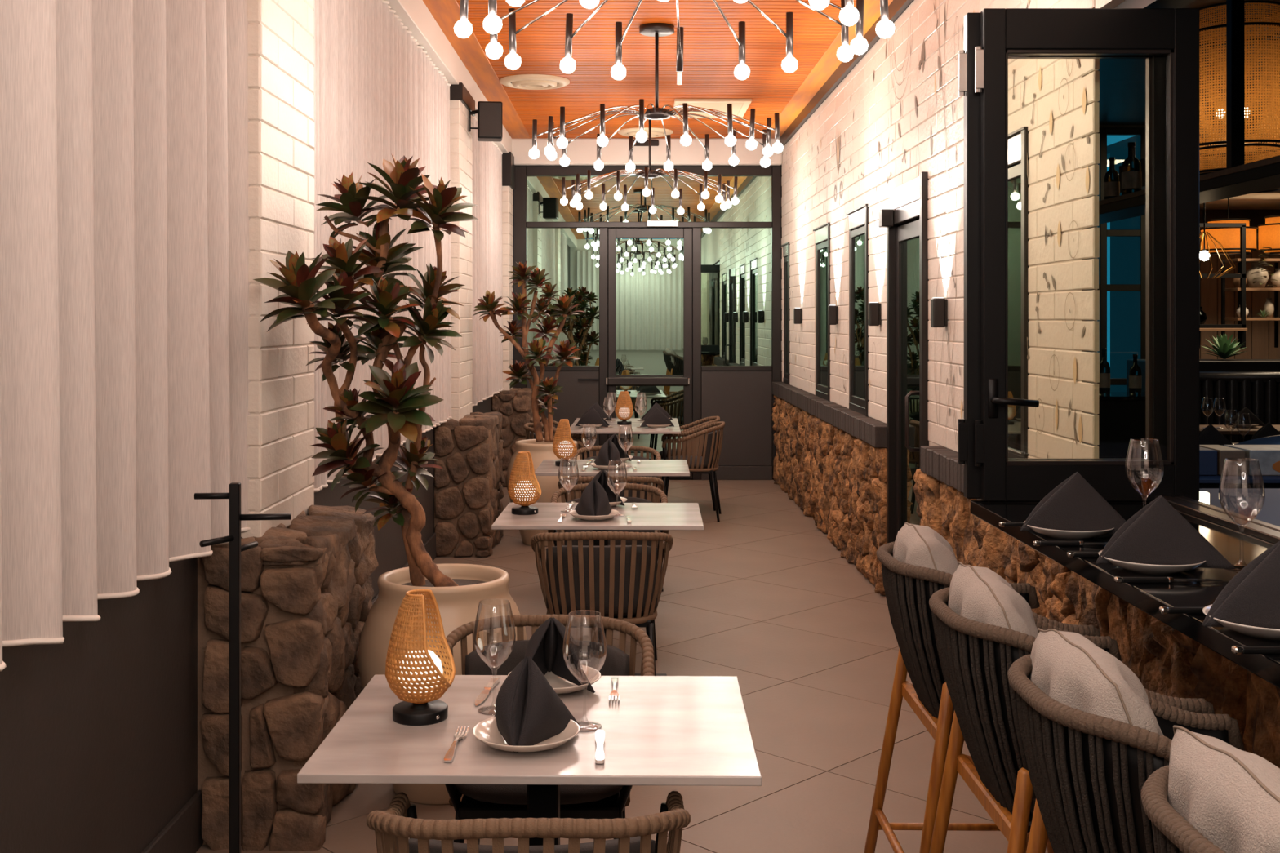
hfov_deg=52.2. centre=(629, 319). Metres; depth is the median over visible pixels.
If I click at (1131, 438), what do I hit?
wine glass
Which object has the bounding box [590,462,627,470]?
dinner plate
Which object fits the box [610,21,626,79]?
socket
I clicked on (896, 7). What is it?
trim
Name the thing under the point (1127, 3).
trim
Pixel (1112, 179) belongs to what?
bottle
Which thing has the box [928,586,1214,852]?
bar stool
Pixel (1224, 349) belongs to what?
succulent
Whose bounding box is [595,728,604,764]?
knife
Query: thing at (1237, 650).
knife
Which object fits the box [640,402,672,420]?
folded napkin
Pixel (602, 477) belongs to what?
folded napkin
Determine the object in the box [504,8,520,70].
socket
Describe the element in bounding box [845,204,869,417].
window
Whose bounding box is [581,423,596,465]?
wine glass
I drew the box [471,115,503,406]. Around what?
window blind
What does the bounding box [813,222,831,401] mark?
window
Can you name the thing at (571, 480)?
dining chair
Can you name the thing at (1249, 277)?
vase
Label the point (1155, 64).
window
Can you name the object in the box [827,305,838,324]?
wall sconce
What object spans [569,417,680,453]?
dining table
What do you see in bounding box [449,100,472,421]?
brick pillar
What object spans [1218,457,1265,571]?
wine glass
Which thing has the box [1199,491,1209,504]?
light
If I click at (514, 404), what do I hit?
stone pillar
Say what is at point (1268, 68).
drum pendant
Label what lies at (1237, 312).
vase
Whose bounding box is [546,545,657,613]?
cushion
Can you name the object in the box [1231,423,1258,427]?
dinner plate
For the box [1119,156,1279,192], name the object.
trim
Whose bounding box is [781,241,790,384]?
window
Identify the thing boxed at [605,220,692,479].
door
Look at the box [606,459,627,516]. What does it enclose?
wine glass
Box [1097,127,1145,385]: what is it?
window
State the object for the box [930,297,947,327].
wall sconce
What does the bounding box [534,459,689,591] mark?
dining table
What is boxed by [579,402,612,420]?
folded napkin
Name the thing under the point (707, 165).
bulb
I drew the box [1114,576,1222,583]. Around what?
knife
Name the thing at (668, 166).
bulb
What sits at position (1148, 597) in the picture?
countertop
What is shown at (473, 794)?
seat cushion
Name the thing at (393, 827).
dining chair
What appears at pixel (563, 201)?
socket
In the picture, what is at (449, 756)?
fork
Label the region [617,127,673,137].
ceiling vent
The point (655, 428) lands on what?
knife
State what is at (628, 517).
knife
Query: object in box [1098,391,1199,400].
countertop
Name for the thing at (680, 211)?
bulb
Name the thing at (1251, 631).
dinner plate
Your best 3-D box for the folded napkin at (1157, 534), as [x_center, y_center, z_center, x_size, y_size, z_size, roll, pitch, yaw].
[1.187,0.472,2.930,0.281,0.154,0.154,0,0,-2]
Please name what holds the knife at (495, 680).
on the dining table at (671, 731)
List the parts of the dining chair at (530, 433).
arm post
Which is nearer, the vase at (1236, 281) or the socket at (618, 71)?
the socket at (618, 71)
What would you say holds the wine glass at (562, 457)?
on the dining table at (646, 516)
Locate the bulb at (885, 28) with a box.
[875,0,894,38]
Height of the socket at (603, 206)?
0.246 m
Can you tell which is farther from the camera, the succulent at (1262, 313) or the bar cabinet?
the succulent at (1262, 313)
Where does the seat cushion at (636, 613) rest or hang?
on the dining chair at (623, 582)
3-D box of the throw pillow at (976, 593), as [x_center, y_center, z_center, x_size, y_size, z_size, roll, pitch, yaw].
[0.781,0.705,2.761,0.206,0.356,0.422,0,0,10]
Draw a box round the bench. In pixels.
[1199,371,1279,442]
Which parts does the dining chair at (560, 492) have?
arm post, leg, arm post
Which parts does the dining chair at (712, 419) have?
leg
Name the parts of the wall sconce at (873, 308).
wall plate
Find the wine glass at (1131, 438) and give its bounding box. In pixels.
[1124,438,1164,499]
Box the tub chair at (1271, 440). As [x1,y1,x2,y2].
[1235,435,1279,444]
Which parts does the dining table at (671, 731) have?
mounting plate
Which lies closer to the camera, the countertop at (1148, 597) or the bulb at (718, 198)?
the countertop at (1148, 597)
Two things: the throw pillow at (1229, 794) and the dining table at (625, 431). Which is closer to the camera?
the throw pillow at (1229, 794)
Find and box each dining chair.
[366,791,690,852]
[438,614,654,844]
[523,422,586,459]
[529,417,593,457]
[530,531,673,675]
[547,483,668,660]
[558,475,663,502]
[569,444,662,487]
[658,416,719,511]
[662,421,725,521]
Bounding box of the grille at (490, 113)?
[479,102,501,137]
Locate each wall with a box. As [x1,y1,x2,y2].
[0,396,491,852]
[512,164,782,382]
[781,0,1125,458]
[1098,124,1279,391]
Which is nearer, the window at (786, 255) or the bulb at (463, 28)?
the bulb at (463, 28)
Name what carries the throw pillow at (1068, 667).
on the bar stool at (1088, 772)
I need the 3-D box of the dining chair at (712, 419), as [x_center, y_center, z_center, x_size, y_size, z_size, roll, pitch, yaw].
[0.520,1.237,11.379,0.541,0.788,0.588,0,0,3]
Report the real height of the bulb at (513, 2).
0.246 m
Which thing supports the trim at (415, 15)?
attached to the wall at (99, 726)
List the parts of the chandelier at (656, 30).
arm, arm, arm, arm, arm, arm, arm, arm, arm, stem, arm, arm, arm, arm, arm, arm, arm, arm, arm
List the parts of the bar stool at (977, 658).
leg, leg, seat frame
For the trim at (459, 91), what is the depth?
9.12 m
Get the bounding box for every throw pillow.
[893,522,959,574]
[947,561,1038,638]
[1030,627,1164,736]
[1167,725,1279,852]
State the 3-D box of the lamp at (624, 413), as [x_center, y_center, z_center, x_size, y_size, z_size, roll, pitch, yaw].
[-0.040,0.741,11.000,0.152,0.278,0.153,0,0,31]
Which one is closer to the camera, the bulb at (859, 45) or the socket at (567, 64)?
the bulb at (859, 45)
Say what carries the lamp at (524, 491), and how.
on the dining table at (646, 516)
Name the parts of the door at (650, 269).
pane, pane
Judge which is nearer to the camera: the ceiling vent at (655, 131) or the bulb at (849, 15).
the bulb at (849, 15)
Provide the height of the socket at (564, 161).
0.246 m
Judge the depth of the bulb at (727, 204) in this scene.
11.67 m
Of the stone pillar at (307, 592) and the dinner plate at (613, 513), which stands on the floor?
the stone pillar at (307, 592)
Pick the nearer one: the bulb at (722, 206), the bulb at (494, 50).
the bulb at (494, 50)
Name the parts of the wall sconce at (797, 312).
wall plate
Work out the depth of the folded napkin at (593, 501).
5.75 m
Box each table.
[297,675,761,845]
[491,502,703,675]
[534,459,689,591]
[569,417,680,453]
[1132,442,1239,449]
[1199,424,1279,442]
[1199,444,1245,475]
[1223,444,1279,475]
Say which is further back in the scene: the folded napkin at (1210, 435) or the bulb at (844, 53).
the folded napkin at (1210, 435)
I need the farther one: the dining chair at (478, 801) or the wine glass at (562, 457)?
the wine glass at (562, 457)
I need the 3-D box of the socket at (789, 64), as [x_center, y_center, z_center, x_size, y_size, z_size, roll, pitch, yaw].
[0.656,-1.132,5.336,0.065,0.246,0.068,0,0,0]
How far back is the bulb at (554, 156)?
8.40 m
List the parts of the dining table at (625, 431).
mounting plate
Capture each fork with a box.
[444,726,469,762]
[557,514,565,522]
[608,677,619,701]
[631,502,636,508]
[999,521,1023,527]
[1066,551,1099,557]
[1159,606,1204,613]
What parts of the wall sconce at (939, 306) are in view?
wall plate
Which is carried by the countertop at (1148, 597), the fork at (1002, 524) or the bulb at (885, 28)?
the fork at (1002, 524)
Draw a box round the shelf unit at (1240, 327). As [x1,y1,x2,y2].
[1199,222,1279,348]
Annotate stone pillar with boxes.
[197,505,378,851]
[434,411,505,556]
[491,386,533,487]
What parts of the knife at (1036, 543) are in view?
handle, blade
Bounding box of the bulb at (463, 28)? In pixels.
[453,0,472,38]
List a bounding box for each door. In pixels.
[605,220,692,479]
[879,171,928,543]
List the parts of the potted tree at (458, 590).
pot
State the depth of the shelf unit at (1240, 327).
13.19 m
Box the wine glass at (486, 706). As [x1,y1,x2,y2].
[473,598,515,715]
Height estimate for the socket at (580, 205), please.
0.246 m
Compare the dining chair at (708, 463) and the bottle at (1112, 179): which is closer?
the bottle at (1112, 179)
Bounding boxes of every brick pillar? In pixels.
[240,0,314,537]
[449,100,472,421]
[502,186,513,390]
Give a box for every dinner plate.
[471,716,580,752]
[507,665,600,694]
[568,509,619,520]
[578,424,602,428]
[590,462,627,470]
[608,497,626,506]
[620,455,633,462]
[646,424,671,428]
[1023,520,1114,539]
[1097,550,1205,574]
[1202,604,1279,639]
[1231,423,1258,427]
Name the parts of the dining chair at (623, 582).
arm post, rail, seat frame, leg, arm post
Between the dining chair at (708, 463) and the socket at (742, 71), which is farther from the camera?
the dining chair at (708, 463)
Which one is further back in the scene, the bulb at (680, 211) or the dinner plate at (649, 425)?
the bulb at (680, 211)
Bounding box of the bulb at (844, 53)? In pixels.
[836,0,853,62]
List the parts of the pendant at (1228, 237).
lamp shade, lamp shade, lamp shade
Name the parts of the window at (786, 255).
sill, head panel, sash, pane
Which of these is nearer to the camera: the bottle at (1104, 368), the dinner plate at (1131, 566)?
the dinner plate at (1131, 566)
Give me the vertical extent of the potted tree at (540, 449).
2.044 m
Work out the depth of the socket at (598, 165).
8.78 m
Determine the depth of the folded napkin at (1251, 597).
2.31 m
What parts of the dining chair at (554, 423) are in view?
arm post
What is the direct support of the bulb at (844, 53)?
attached to the chandelier at (849, 15)
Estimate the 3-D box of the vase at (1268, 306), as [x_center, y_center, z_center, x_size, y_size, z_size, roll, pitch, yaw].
[6.540,-0.123,13.350,0.100,0.200,0.100,0,0,0]
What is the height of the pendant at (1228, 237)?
1.332 m
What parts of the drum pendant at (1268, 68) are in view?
lamp shade, lamp shade, lamp shade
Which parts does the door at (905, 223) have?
head panel, head rail, pane, pull handle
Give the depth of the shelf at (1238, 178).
6.54 m
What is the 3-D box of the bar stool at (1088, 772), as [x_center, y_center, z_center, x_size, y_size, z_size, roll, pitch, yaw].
[0.915,1.115,2.150,0.576,1.034,0.597,0,0,0]
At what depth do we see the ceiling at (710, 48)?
9.12 m
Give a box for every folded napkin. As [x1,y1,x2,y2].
[494,656,578,752]
[524,617,595,693]
[573,479,612,519]
[575,407,609,426]
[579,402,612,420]
[592,469,624,506]
[593,439,622,469]
[608,433,631,461]
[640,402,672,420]
[640,408,674,426]
[1020,471,1126,534]
[1095,495,1235,568]
[1199,424,1232,445]
[1201,540,1279,629]
[1227,407,1264,426]
[1250,422,1279,439]
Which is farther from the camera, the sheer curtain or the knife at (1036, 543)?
the sheer curtain
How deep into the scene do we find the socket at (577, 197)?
11.27 m
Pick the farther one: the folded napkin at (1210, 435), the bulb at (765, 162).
the folded napkin at (1210, 435)
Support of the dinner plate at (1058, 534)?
on the countertop at (1148, 597)
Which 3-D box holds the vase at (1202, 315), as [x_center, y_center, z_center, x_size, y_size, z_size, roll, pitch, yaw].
[5.797,-0.035,13.350,0.200,0.200,0.200,0,0,0]
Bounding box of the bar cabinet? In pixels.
[1097,391,1199,458]
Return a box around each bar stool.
[863,542,1100,852]
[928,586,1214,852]
[1007,654,1244,852]
[1141,765,1225,852]
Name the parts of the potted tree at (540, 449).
pot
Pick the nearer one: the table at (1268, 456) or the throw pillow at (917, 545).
the throw pillow at (917, 545)
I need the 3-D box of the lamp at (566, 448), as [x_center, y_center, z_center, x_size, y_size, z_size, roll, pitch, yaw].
[-0.386,0.741,7.895,0.152,0.278,0.153,0,0,-14]
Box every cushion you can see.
[408,836,654,852]
[454,784,623,804]
[465,640,629,675]
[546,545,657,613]
[553,609,649,617]
[564,497,653,546]
[570,489,652,502]
[582,455,650,484]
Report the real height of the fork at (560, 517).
0.012 m
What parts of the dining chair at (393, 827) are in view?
arm post, arm post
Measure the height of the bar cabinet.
1.050 m
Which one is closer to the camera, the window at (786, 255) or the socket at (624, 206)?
the socket at (624, 206)
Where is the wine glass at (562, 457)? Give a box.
[558,457,578,512]
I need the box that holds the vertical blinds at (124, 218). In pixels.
[0,0,250,671]
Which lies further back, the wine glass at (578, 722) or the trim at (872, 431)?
the trim at (872, 431)
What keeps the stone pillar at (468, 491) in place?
on the floor
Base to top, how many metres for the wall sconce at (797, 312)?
0.146 m
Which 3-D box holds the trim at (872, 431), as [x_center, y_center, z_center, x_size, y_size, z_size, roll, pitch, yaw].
[1.510,0.692,10.511,0.119,0.132,5.599,0,0,0]
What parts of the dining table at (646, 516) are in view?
foot plate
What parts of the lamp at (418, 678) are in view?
globe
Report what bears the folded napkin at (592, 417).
on the dinner plate at (581, 425)
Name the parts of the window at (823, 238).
sill, head trim, head panel, sash, pane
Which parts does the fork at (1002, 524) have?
handle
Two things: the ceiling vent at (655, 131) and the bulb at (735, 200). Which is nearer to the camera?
the bulb at (735, 200)
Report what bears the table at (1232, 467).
on the countertop at (1246, 481)
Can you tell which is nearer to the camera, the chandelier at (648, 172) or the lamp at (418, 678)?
the lamp at (418, 678)
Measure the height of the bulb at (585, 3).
0.246 m
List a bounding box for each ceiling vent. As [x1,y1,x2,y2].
[499,74,569,89]
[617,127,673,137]
[671,98,751,118]
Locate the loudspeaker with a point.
(490, 113)
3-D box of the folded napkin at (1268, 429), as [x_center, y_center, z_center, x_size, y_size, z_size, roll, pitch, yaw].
[4.449,0.792,9.101,0.281,0.154,0.154,0,0,-6]
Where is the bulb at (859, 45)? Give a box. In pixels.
[849,0,867,54]
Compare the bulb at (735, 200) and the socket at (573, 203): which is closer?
the bulb at (735, 200)
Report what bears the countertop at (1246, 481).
on the floor
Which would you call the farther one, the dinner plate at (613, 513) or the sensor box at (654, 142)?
the sensor box at (654, 142)
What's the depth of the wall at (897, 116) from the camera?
6.44 m
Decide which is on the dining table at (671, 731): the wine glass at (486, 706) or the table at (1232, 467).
the wine glass at (486, 706)
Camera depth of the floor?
5.91 m
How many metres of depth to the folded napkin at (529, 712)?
2.69 m
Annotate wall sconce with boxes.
[793,307,802,324]
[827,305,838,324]
[867,302,880,325]
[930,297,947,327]
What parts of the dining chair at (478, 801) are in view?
arm post, leg, seat frame, rail, leg, leg, arm post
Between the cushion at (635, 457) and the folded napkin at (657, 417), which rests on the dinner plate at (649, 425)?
the folded napkin at (657, 417)
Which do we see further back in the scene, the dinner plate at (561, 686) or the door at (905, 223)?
the door at (905, 223)
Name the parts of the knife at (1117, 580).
handle, blade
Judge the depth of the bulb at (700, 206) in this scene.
12.10 m
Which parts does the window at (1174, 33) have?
lever handle, rail, rail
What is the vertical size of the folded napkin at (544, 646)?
0.165 m
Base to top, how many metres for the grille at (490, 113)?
0.250 m
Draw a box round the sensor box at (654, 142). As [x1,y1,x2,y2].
[632,139,658,146]
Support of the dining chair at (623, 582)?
on the floor
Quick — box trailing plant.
[1251,247,1277,286]
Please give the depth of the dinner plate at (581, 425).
10.58 m
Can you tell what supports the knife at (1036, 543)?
on the countertop at (1148, 597)
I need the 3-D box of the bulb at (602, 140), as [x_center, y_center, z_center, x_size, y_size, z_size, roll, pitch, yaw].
[-0.154,-1.127,7.579,0.065,0.246,0.068,0,0,0]
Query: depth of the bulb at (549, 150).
7.92 m
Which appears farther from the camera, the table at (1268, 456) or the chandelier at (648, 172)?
the chandelier at (648, 172)
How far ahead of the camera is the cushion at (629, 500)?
6.66 m
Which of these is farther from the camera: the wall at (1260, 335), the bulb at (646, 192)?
the wall at (1260, 335)
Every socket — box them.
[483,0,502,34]
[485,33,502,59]
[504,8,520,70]
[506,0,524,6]
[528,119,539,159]
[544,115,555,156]
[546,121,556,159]
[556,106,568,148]
[560,13,575,73]
[560,128,569,166]
[560,177,567,204]
[569,179,577,207]
[573,173,581,202]
[575,183,582,209]
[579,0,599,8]
[585,169,592,199]
[594,133,603,170]
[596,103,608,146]
[600,183,606,209]
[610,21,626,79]
[613,170,622,199]
[622,184,628,210]
[626,136,635,172]
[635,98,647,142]
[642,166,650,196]
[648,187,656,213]
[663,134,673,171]
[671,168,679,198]
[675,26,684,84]
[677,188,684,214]
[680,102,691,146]
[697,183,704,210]
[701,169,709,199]
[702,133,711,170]
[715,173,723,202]
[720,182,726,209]
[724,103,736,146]
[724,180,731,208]
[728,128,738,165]
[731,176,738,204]
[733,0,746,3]
[733,21,750,79]
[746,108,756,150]
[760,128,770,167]
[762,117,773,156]
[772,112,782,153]
[781,12,797,72]
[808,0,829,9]
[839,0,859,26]
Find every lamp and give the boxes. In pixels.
[385,589,455,725]
[507,451,541,515]
[552,418,577,466]
[615,391,633,425]
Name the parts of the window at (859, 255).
head trim, sill, head panel, sash, pane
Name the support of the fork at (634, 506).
on the dining table at (646, 516)
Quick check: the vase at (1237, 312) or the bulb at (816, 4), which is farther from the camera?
the vase at (1237, 312)
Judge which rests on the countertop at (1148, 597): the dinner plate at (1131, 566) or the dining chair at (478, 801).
the dinner plate at (1131, 566)
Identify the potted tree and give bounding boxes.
[253,153,526,805]
[472,260,585,546]
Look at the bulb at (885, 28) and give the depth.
4.63 m
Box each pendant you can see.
[1199,0,1279,193]
[1199,145,1235,279]
[1200,198,1257,255]
[1257,214,1279,255]
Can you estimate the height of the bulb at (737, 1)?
0.246 m
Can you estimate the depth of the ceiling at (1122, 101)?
11.54 m
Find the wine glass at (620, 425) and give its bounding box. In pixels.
[617,425,633,467]
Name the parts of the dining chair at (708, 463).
arm post, leg, leg, seat frame, rail, leg, leg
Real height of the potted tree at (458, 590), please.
2.208 m
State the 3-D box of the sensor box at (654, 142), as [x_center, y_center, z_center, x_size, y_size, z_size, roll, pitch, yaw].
[0.160,-1.785,13.177,0.280,0.060,0.047,0,0,0]
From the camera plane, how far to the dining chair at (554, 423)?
11.35 m
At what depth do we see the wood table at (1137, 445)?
9.27 m
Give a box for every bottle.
[1097,347,1110,395]
[1104,156,1119,199]
[1121,142,1142,195]
[1128,354,1141,394]
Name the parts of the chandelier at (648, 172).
arm, arm, arm, arm, arm, arm, arm, arm, stem, arm, arm, arm, arm, arm, arm, arm, arm, arm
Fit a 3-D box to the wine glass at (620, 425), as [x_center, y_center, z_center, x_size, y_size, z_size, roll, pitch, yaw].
[-0.020,0.757,7.814,0.096,0.246,0.096,0,0,32]
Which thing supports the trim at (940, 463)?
attached to the wall at (897, 116)
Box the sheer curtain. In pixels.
[312,0,452,492]
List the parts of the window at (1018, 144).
sash, pane, head panel, head trim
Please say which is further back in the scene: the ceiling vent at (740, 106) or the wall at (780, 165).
the wall at (780, 165)
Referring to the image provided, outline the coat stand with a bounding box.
[194,482,291,852]
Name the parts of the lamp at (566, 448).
globe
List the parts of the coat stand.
post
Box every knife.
[474,675,500,706]
[565,501,576,510]
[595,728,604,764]
[626,515,631,523]
[641,427,669,429]
[1033,540,1107,546]
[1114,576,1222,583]
[1231,645,1279,654]
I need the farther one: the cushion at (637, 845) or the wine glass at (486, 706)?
the wine glass at (486, 706)
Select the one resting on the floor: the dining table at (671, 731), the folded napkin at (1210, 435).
the dining table at (671, 731)
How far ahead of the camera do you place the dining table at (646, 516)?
5.80 m
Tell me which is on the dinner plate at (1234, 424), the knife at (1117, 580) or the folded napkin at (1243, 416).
the folded napkin at (1243, 416)
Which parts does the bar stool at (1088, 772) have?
leg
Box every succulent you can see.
[1201,333,1246,359]
[1255,310,1270,317]
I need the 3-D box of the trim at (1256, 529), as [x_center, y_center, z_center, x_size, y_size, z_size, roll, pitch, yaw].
[1.670,0.580,2.520,0.140,0.080,3.640,0,0,0]
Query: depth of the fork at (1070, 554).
3.07 m
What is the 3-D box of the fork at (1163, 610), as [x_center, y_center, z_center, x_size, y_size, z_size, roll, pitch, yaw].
[1.121,0.554,2.490,0.218,0.012,0.024,0,0,0]
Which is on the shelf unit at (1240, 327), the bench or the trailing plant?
the trailing plant
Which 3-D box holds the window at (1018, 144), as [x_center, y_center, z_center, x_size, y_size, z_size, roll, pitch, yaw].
[1.565,-0.061,5.490,0.061,1.383,0.820,0,0,0]
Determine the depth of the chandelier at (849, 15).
5.15 m
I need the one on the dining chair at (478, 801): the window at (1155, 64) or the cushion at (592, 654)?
the cushion at (592, 654)
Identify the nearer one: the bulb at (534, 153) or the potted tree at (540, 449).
the bulb at (534, 153)
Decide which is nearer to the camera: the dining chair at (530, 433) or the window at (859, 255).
the window at (859, 255)
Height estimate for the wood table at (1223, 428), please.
0.750 m
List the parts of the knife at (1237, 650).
handle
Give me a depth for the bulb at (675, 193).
10.91 m
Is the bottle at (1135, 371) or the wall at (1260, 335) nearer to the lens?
the bottle at (1135, 371)
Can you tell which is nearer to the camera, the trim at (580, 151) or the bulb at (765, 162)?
the bulb at (765, 162)
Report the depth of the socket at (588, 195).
11.03 m
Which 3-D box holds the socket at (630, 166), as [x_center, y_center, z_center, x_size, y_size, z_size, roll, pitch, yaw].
[0.009,-1.135,8.951,0.065,0.246,0.068,0,0,0]
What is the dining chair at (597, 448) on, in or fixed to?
on the floor
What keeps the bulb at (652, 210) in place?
attached to the chandelier at (648, 172)
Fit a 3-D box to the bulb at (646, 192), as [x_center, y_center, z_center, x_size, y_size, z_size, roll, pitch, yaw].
[0.143,-1.147,10.835,0.065,0.246,0.068,0,0,0]
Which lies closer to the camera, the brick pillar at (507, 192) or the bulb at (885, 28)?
the bulb at (885, 28)
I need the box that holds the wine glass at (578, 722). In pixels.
[562,609,606,732]
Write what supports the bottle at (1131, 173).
on the shelf at (1238, 178)
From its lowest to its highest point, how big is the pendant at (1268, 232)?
1.332 m
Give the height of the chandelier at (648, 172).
0.852 m
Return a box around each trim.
[386,0,511,153]
[449,82,475,115]
[502,151,515,190]
[511,137,782,165]
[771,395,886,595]
[772,382,886,448]
[779,0,913,146]
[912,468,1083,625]
[920,445,982,500]
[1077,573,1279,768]
[1114,0,1195,8]
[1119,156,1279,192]
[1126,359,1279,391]
[1149,496,1279,545]
[1199,192,1279,208]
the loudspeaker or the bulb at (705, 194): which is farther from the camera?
the bulb at (705, 194)
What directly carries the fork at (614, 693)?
on the dining table at (671, 731)
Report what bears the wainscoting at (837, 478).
attached to the wall at (897, 116)
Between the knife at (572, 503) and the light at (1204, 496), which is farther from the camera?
the knife at (572, 503)
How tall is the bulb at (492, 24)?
0.246 m
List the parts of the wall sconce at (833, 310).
wall plate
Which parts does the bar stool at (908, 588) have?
leg, leg, leg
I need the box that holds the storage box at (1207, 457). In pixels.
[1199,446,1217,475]
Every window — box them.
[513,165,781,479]
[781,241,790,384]
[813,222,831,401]
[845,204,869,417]
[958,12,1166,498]
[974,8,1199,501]
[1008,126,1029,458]
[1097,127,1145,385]
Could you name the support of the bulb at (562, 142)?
attached to the chandelier at (656, 30)
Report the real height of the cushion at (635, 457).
0.273 m
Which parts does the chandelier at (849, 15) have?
arm, arm, arm, arm, arm, arm, arm, arm, arm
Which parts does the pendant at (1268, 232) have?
lamp shade, lamp shade, lamp shade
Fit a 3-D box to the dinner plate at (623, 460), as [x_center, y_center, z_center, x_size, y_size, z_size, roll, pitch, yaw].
[-0.085,0.865,8.115,0.224,0.030,0.224,0,0,0]
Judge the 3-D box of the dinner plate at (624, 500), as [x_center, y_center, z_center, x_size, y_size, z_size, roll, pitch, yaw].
[-0.120,0.865,6.182,0.224,0.030,0.224,0,0,0]
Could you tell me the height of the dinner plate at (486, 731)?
0.030 m
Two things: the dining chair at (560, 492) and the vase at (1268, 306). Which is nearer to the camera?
the dining chair at (560, 492)
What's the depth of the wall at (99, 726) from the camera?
3.40 m
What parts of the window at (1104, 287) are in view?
rail, rail, rail, rail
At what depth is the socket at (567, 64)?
5.39 m
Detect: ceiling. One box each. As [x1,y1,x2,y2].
[422,0,893,138]
[1097,0,1279,164]
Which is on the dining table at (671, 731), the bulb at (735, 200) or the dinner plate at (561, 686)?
the dinner plate at (561, 686)
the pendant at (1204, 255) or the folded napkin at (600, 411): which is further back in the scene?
the folded napkin at (600, 411)
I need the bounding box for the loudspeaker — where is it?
[469,101,502,141]
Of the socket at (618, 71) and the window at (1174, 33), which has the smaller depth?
the window at (1174, 33)
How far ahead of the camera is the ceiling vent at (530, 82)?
9.93 m
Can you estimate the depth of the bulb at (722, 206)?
11.93 m
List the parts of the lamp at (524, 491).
globe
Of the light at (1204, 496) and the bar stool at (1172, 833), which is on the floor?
the bar stool at (1172, 833)
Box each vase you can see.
[1200,306,1206,324]
[1232,277,1247,288]
[1235,304,1248,317]
[1245,262,1268,288]
[1263,297,1274,317]
[1270,268,1279,288]
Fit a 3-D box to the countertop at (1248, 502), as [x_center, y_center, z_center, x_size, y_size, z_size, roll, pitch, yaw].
[2.275,1.137,3.100,0.950,0.985,3.800,0,0,0]
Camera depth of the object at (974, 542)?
5.26 m
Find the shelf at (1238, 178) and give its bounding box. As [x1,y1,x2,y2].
[1098,0,1279,224]
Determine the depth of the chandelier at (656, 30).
8.14 m
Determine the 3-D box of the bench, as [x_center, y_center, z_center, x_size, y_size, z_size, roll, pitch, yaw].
[6.099,0.996,11.360,2.701,1.068,0.620,0,0,0]
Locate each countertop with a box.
[970,500,1279,688]
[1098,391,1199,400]
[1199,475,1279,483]
[1199,475,1279,488]
[1199,488,1279,526]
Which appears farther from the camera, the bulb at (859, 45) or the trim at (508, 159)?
the trim at (508, 159)
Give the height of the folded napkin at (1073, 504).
0.154 m
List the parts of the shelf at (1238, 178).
shelf frame, post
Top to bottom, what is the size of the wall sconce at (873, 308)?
0.146 m
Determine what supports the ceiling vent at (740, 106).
in the ceiling at (710, 48)
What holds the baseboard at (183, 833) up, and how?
attached to the wall at (99, 726)
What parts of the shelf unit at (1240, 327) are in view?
post, rail, rail, rail, post, post, post, post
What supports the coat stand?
on the floor
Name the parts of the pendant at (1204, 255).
cord, bulb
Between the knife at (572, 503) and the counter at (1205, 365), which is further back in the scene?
the counter at (1205, 365)
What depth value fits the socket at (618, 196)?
10.94 m
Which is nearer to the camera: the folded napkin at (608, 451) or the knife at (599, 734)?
the knife at (599, 734)
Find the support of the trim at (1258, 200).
attached to the wall at (1260, 335)
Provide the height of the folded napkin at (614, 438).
0.165 m
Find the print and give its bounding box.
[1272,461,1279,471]
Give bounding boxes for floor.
[195,479,1047,852]
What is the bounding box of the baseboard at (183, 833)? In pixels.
[141,532,436,852]
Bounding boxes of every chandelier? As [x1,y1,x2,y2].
[453,0,894,84]
[528,22,782,172]
[560,116,738,214]

